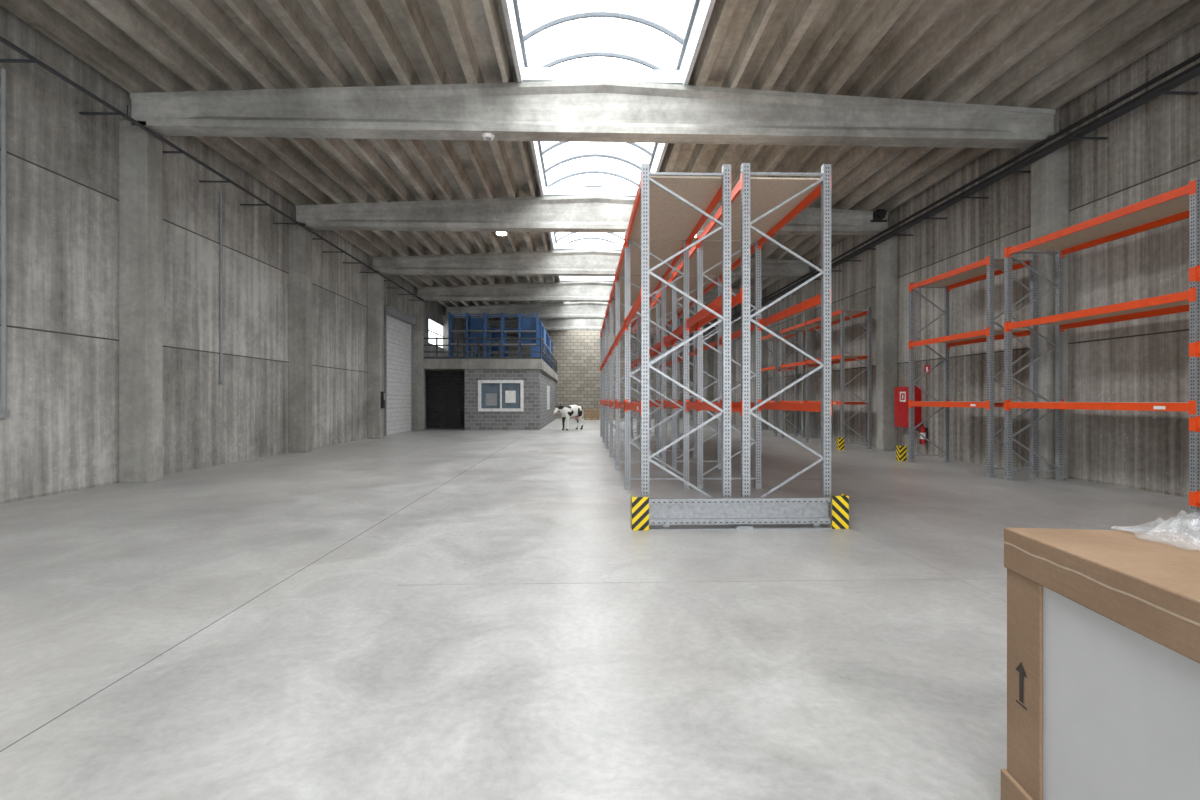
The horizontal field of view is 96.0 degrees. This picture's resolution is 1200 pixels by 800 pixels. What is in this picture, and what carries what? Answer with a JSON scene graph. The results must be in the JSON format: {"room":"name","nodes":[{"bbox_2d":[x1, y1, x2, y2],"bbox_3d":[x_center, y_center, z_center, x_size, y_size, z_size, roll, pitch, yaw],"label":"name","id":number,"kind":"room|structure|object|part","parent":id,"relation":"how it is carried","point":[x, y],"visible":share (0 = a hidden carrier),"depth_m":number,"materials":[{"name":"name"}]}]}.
{"room":"warehouse","nodes":[
{"label":"warehouse","id":0,"kind":"room"},
{"bbox_2d":[0,5,474,503],"bbox_3d":[-9.698,-2.500,19.705,0.254,8.200,54.000,0,0,-2],"label":"wall","id":1,"kind":"structure","parent":0,"point":[60,434],"depth_m":10.46,"materials":[{"name":"grey concrete"}]},
{"bbox_2d":[0,68,9,417],"bbox_3d":[-9.176,-2.410,8.315,0.080,5.360,0.100,0,0,-2],"label":"conduit","id":2,"kind":"object","parent":1,"relation":"attached to","point":[4,413],"visible":1,"depth_m":8.29,"materials":[{"name":"grey paint"}]},
{"bbox_2d":[0,36,424,301],"bbox_3d":[-8.920,-5.151,10.524,0.728,0.121,35.600,0,0,-2],"label":"pipe","id":3,"kind":"object","parent":1,"relation":"attached to","point":[31,59],"visible":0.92,"depth_m":10.68,"materials":[{"name":"metal"}]},
{"bbox_2d":[218,193,223,384],"bbox_3d":[-9.334,-2.735,13.313,0.080,4.710,0.100,0,0,-2],"label":"conduit","id":4,"kind":"object","parent":1,"relation":"attached to","point":[221,381],"visible":1,"depth_m":13.29,"materials":[{"name":"grey paint"}]},
{"bbox_2d":[384,305,415,435],"bbox_3d":[-9.626,-1.325,26.110,0.300,5.850,3.760,0,0,-2],"label":"door","id":5,"kind":"structure","parent":1,"relation":"in","point":[398,325],"depth_m":25.92,"materials":[{"name":"grey paint"}]},
{"bbox_2d":[427,317,442,348],"bbox_3d":[-9.960,-4.000,32.908,0.060,1.500,3.710,0,0,-2],"label":"window","id":6,"kind":"structure","parent":1,"relation":"in","point":[434,329],"depth_m":32.45,"materials":[{"name":"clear glass"}]},
{"bbox_2d":[479,330,692,417],"bbox_3d":[-1.008,-2.500,47.117,18.850,8.200,0.250,0,0,-2],"label":"wall","id":7,"kind":"structure","parent":0,"point":[576,353],"depth_m":46.98,"materials":[{"name":"beige brick"}]},
{"bbox_2d":[0,418,1199,799],"bbox_3d":[-0.155,1.700,20.005,19.450,0.200,54.600,0,0,-2],"label":"floor","id":8,"kind":"structure","parent":0,"point":[354,676],"depth_m":3.78,"materials":[{"name":"concrete"}]},
{"bbox_2d":[119,120,162,482],"bbox_3d":[-9.024,-1.900,10.621,0.530,7.000,0.400,0,0,-2],"label":"concrete column","id":9,"kind":"structure","parent":8,"relation":"on","point":[140,152],"depth_m":10.43,"materials":[{"name":"grey concrete"}]},
{"bbox_2d":[289,222,311,452],"bbox_3d":[-9.213,-1.900,16.618,0.530,7.000,0.400,0,0,-2],"label":"concrete column","id":10,"kind":"structure","parent":8,"relation":"on","point":[300,239],"depth_m":16.42,"materials":[{"name":"grey concrete"}]},
{"bbox_2d":[367,270,383,438],"bbox_3d":[-9.401,-1.900,22.615,0.530,7.000,0.400,0,0,-2],"label":"concrete column","id":11,"kind":"structure","parent":8,"relation":"on","point":[375,282],"depth_m":22.42,"materials":[{"name":"grey concrete"}]},
{"bbox_2d":[381,338,385,407],"bbox_3d":[-9.064,-1.125,22.576,0.138,2.950,0.200,0,0,-2],"label":"control box","id":12,"kind":"object","parent":11,"relation":"attached to","point":[383,394],"visible":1,"depth_m":22.56,"materials":[{"name":"black plastic"}]},
{"bbox_2d":[413,297,424,429],"bbox_3d":[-9.590,-1.900,28.612,0.530,7.000,0.400,0,0,-2],"label":"concrete column","id":13,"kind":"structure","parent":8,"relation":"on","point":[418,306],"depth_m":28.41,"materials":[{"name":"grey concrete"}]},
{"bbox_2d":[443,315,447,356],"bbox_3d":[-9.779,-1.900,34.609,0.530,7.000,0.400,0,0,-2],"label":"concrete column","id":14,"kind":"structure","parent":8,"relation":"on","point":[445,318],"depth_m":34.41,"materials":[{"name":"grey concrete"}]},
{"bbox_2d":[463,328,471,356],"bbox_3d":[-9.968,-1.900,40.606,0.530,7.000,0.400,0,0,-2],"label":"concrete column","id":15,"kind":"structure","parent":8,"relation":"on","point":[464,334],"depth_m":40.40,"materials":[{"name":"grey concrete"}]},
{"bbox_2d":[424,338,557,429],"bbox_3d":[-6.756,-0.853,37.731,6.770,4.905,18.150,0,0,-2],"label":"office building","id":16,"kind":"structure","parent":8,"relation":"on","point":[469,393],"depth_m":28.84,"materials":[{"name":"brick"}]},
{"bbox_3d":[-6.773,-2.743,37.741,6.735,1.125,18.130,0,0,-2],"label":"railing","id":17,"kind":"part","parent":16,"relation":"part of","materials":[{"name":"paint"}]},
{"bbox_2d":[448,312,538,356],"bbox_3d":[-6.021,-3.555,30.776,5.020,2.750,0.700,0,0,-2],"label":"shelving","id":18,"kind":"object","parent":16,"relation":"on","point":[475,327],"visible":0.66,"depth_m":30.97,"materials":[{"name":"blue metal"}]},
{"bbox_2d":[475,326,517,356],"bbox_3d":[-6.883,-3.555,36.551,3.060,2.750,0.700,0,0,-2],"label":"shelving","id":19,"kind":"object","parent":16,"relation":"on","point":[491,335],"visible":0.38,"depth_m":36.77,"materials":[{"name":"metal"}]},
{"bbox_2d":[530,320,552,366],"bbox_3d":[-4.141,-3.555,39.389,0.700,2.750,12.120,0,0,-2],"label":"shelving","id":20,"kind":"object","parent":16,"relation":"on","point":[542,331],"visible":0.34,"depth_m":35.84,"materials":[{"name":"blue metal"}]},
{"bbox_2d":[0,425,1041,751],"bbox_3d":[2.717,1.599,20.095,12.004,0.001,54.000,0,0,-2],"label":"joint","id":21,"kind":"object","parent":8,"relation":"on","point":[636,425],"visible":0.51,"depth_m":4.73,"materials":[{"name":"grey concrete"}]},
{"bbox_2d":[553,403,583,429],"bbox_3d":[-1.664,0.875,28.803,0.672,1.466,2.341,0,0,40],"label":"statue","id":22,"kind":"object","parent":8,"relation":"on","point":[575,411],"visible":1,"depth_m":28.64,"materials":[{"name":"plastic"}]},
{"bbox_2d":[584,409,598,419],"bbox_3d":[-0.672,1.168,43.600,1.200,0.864,0.800,0,0,-2],"label":"pallet stack","id":23,"kind":"object","parent":8,"relation":"on","point":[585,412],"visible":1,"depth_m":43.20,"materials":[{"name":"brown wood"}]},
{"bbox_2d":[631,495,648,530],"bbox_3d":[0.494,1.395,6.724,0.210,0.410,0.210,0,0,-2],"label":"protector","id":24,"kind":"object","parent":8,"relation":"on","point":[639,505],"visible":1,"depth_m":6.62,"materials":[{"name":"yellow metal"}]},
{"bbox_2d":[600,163,732,524],"bbox_3d":[0.851,-0.720,15.234,1.200,4.640,16.640,0,0,-2],"label":"rack","id":25,"kind":"object","parent":8,"relation":"on","point":[669,209],"visible":1,"depth_m":8.67,"materials":[{"name":"metal"}]},
{"bbox_2d":[706,329,712,420],"bbox_3d":[8.373,-1.900,41.184,0.470,7.000,0.400,0,0,-2],"label":"concrete column","id":26,"kind":"structure","parent":8,"relation":"on","point":[709,353],"depth_m":40.98,"materials":[{"name":"grey concrete"}]},
{"bbox_2d":[633,163,831,523],"bbox_3d":[2.160,-0.730,15.275,1.200,4.660,16.640,0,0,-2],"label":"rack","id":27,"kind":"object","parent":8,"relation":"on","point":[760,206],"visible":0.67,"depth_m":8.53,"materials":[{"name":"metal"}]},
{"bbox_2d":[731,317,735,424],"bbox_3d":[8.562,-1.900,35.187,0.470,7.000,0.400,0,0,-2],"label":"concrete column","id":28,"kind":"structure","parent":8,"relation":"on","point":[733,325],"depth_m":34.99,"materials":[{"name":"grey concrete"}]},
{"bbox_2d":[649,497,831,529],"bbox_3d":[1.738,1.413,6.758,2.270,0.375,0.200,0,0,-2],"label":"guard","id":29,"kind":"object","parent":8,"relation":"on","point":[682,513],"visible":0.99,"depth_m":6.73,"materials":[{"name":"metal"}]},
{"bbox_2d":[761,299,766,429],"bbox_3d":[8.751,-1.900,29.190,0.470,7.000,0.400,0,0,-2],"label":"concrete column","id":30,"kind":"structure","parent":8,"relation":"on","point":[764,312],"depth_m":28.99,"materials":[{"name":"grey concrete"}]},
{"bbox_2d":[761,330,798,436],"bbox_3d":[8.116,-0.720,25.043,1.040,4.640,2.890,0,0,-2],"label":"rack","id":31,"kind":"object","parent":8,"relation":"on","point":[775,368],"visible":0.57,"depth_m":23.65,"materials":[{"name":"metal"}]},
{"bbox_2d":[801,273,814,437],"bbox_3d":[8.940,-1.900,23.193,0.470,7.000,0.400,0,0,-2],"label":"concrete column","id":32,"kind":"structure","parent":8,"relation":"on","point":[808,290],"depth_m":22.99,"materials":[{"name":"grey concrete"}]},
{"bbox_2d":[781,307,871,448],"bbox_3d":[8.267,-0.720,20.245,1.040,4.640,5.390,0,0,-2],"label":"rack","id":33,"kind":"object","parent":8,"relation":"on","point":[842,315],"visible":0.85,"depth_m":18.96,"materials":[{"name":"metal"}]},
{"bbox_2d":[829,493,848,528],"bbox_3d":[2.982,1.395,6.802,0.210,0.410,0.210,0,0,-2],"label":"protector","id":34,"kind":"object","parent":8,"relation":"on","point":[840,504],"visible":1,"depth_m":6.70,"materials":[{"name":"yellow metal"}]},
{"bbox_2d":[837,437,844,449],"bbox_3d":[7.747,1.400,17.392,0.180,0.400,0.180,0,0,-2],"label":"protector","id":35,"kind":"object","parent":8,"relation":"on","point":[840,440],"visible":1,"depth_m":17.31,"materials":[{"name":"yellow metal"}]},
{"bbox_2d":[876,229,896,450],"bbox_3d":[9.128,-1.900,17.196,0.470,7.000,0.400,0,0,-2],"label":"concrete column","id":36,"kind":"structure","parent":8,"relation":"on","point":[886,251],"depth_m":17.00,"materials":[{"name":"grey concrete"}]},
{"bbox_2d":[896,445,906,460],"bbox_3d":[7.927,1.400,14.207,0.180,0.400,0.180,0,0,-2],"label":"protector","id":37,"kind":"object","parent":8,"relation":"on","point":[901,451],"visible":1,"depth_m":14.12,"materials":[{"name":"yellow metal"}]},
{"bbox_2d":[908,254,1037,477],"bbox_3d":[8.509,-0.710,12.549,1.060,4.620,2.830,0,0,-2],"label":"rack","id":38,"kind":"object","parent":8,"relation":"on","point":[987,268],"visible":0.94,"depth_m":11.71,"materials":[{"name":"metal"}]},
{"bbox_2d":[1031,135,1068,477],"bbox_3d":[9.317,-1.900,11.199,0.470,7.000,0.400,0,0,-2],"label":"concrete column","id":39,"kind":"structure","parent":8,"relation":"on","point":[1050,173],"depth_m":11.00,"materials":[{"name":"grey concrete"}]},
{"bbox_2d":[1001,527,1199,799],"bbox_3d":[1.922,0.996,1.427,0.883,1.209,1.262,0,0,7],"label":"crate","id":40,"kind":"object","parent":8,"relation":"on","point":[1103,626],"visible":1,"depth_m":1.68,"materials":[{"name":"brown cardboard"}]},
{"bbox_2d":[1001,769,1032,799],"bbox_3d":[1.912,1.518,1.428,0.864,0.165,1.262,0,0,7],"label":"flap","id":41,"kind":"object","parent":40,"relation":"attached to","point":[1012,788],"depth_m":2.04,"materials":[{"name":"cardboard"}]},
{"bbox_2d":[1016,662,1026,709],"bbox_3d":[1.562,1.052,2.002,0.001,0.164,0.068,0,0,7],"label":"print","id":42,"kind":"object","parent":40,"relation":"attached to","point":[1021,667],"depth_m":2.00},
{"bbox_3d":[1.913,0.572,1.428,0.850,0.156,1.250,0,0,7],"label":"lid","id":43,"kind":"part","parent":40,"relation":"part of","materials":[{"name":"cardboard"}]},
{"bbox_2d":[1002,177,1199,516],"bbox_3d":[8.764,-0.730,7.479,1.190,4.660,6.740,0,0,-2],"label":"rack","id":44,"kind":"object","parent":8,"relation":"on","point":[1181,203],"visible":1,"depth_m":9.33,"materials":[{"name":"metal"}]},
{"bbox_2d":[0,0,1199,321],"bbox_3d":[-0.155,-6.388,20.005,19.250,0.956,54.000,0,0,-2],"label":"ceiling","id":45,"kind":"structure","parent":0,"point":[1045,54],"depth_m":10.04,"materials":[{"name":"concrete"}]},
{"bbox_2d":[495,232,507,235],"bbox_3d":[-3.265,-5.947,17.906,0.400,0.893,0.400,0,0,-2],"label":"lamp","id":46,"kind":"object","parent":45,"relation":"hanging from","point":[497,233],"visible":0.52,"depth_m":17.84,"materials":[{"name":"metal"}]},
{"bbox_2d":[446,302,716,318],"bbox_3d":[-0.658,-5.820,34.897,18.320,1.040,0.440,0,0,-2],"label":"roof beam","id":47,"kind":"structure","parent":45,"relation":"attached to","point":[562,309],"depth_m":34.67,"materials":[{"name":"concrete"}]},
{"bbox_2d":[417,281,761,302],"bbox_3d":[-0.470,-5.820,28.899,18.320,1.040,0.440,0,0,-2],"label":"roof beam","id":48,"kind":"structure","parent":45,"relation":"attached to","point":[571,291],"depth_m":28.66,"materials":[{"name":"concrete"}]},
{"bbox_2d":[373,249,808,277],"bbox_3d":[-0.281,-5.820,22.902,18.320,1.040,0.440,0,0,-2],"label":"roof beam","id":49,"kind":"structure","parent":45,"relation":"attached to","point":[584,262],"depth_m":22.67,"materials":[{"name":"concrete"}]},
{"bbox_2d":[296,195,888,234],"bbox_3d":[-0.092,-5.820,16.905,18.320,1.040,0.440,0,0,-2],"label":"roof beam","id":50,"kind":"structure","parent":45,"relation":"attached to","point":[579,213],"depth_m":16.69,"materials":[{"name":"concrete"}]},
{"bbox_2d":[871,209,886,221],"bbox_3d":[8.727,-5.735,16.765,0.500,0.330,0.387,0,0,-2],"label":"loudspeaker","id":51,"kind":"object","parent":50,"relation":"attached to","point":[879,214],"visible":1,"depth_m":16.75,"materials":[{"name":"black plastic"}]},
{"bbox_2d":[130,80,1055,148],"bbox_3d":[0.097,-5.820,10.908,18.320,1.040,0.440,0,0,-2],"label":"roof beam","id":52,"kind":"structure","parent":45,"relation":"attached to","point":[615,111],"depth_m":10.77,"materials":[{"name":"concrete"}]},
{"bbox_2d":[482,133,494,141],"bbox_3d":[-2.242,-5.250,10.835,0.260,0.100,0.260,0,0,-2],"label":"smoke detector","id":53,"kind":"object","parent":52,"relation":"attached to","point":[488,137],"visible":1,"depth_m":10.78,"materials":[{"name":"white paint"}]},
{"bbox_2d":[488,318,709,330],"bbox_3d":[-0.847,-5.820,40.894,18.320,1.040,0.440,0,0,-2],"label":"roof beam","id":54,"kind":"structure","parent":45,"relation":"attached to","point":[549,323],"depth_m":40.70,"materials":[{"name":"concrete"}]},
{"bbox_2d":[501,0,715,301],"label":"skylight window","id":55,"kind":"structure","parent":45,"relation":"attached to","point":[649,41],"depth_m":11.02,"materials":[{"name":"glass"}]},
{"bbox_2d":[703,21,1199,497],"bbox_3d":[9.389,-2.500,20.305,0.254,8.200,54.000,0,0,-2],"label":"wall","id":56,"kind":"structure","parent":0,"point":[1151,150],"depth_m":10.79,"materials":[{"name":"grey concrete"}]},
{"bbox_2d":[895,386,920,427],"bbox_3d":[9.233,0.210,16.224,0.319,1.220,0.850,0,0,-2],"label":"cabinet","id":57,"kind":"object","parent":56,"relation":"attached to","point":[901,393],"visible":0.73,"depth_m":16.10,"materials":[{"name":"red metal"}]},
{"bbox_2d":[918,423,926,443],"bbox_3d":[9.279,0.970,15.543,0.268,0.600,0.187,0,0,-2],"label":"fire extinguisher","id":58,"kind":"object","parent":56,"relation":"attached to","point":[922,430],"visible":0.88,"depth_m":15.48,"materials":[{"name":"red metal"}]},
{"bbox_2d":[924,365,929,373],"bbox_3d":[9.409,-0.875,15.529,0.015,0.250,0.250,0,0,-2],"label":"fire sign","id":59,"kind":"object","parent":56,"relation":"attached to","point":[926,367],"visible":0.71,"depth_m":15.55,"materials":[{"name":"red plastic"}]},
{"bbox_2d":[689,52,1199,342],"bbox_3d":[8.915,-5.084,20.286,0.698,0.308,53.990,0,0,-2],"label":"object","id":60,"kind":"object","parent":56,"relation":"attached to","point":[1165,87],"visible":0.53,"depth_m":11.04,"materials":[{"name":"black metal"}]}
]}

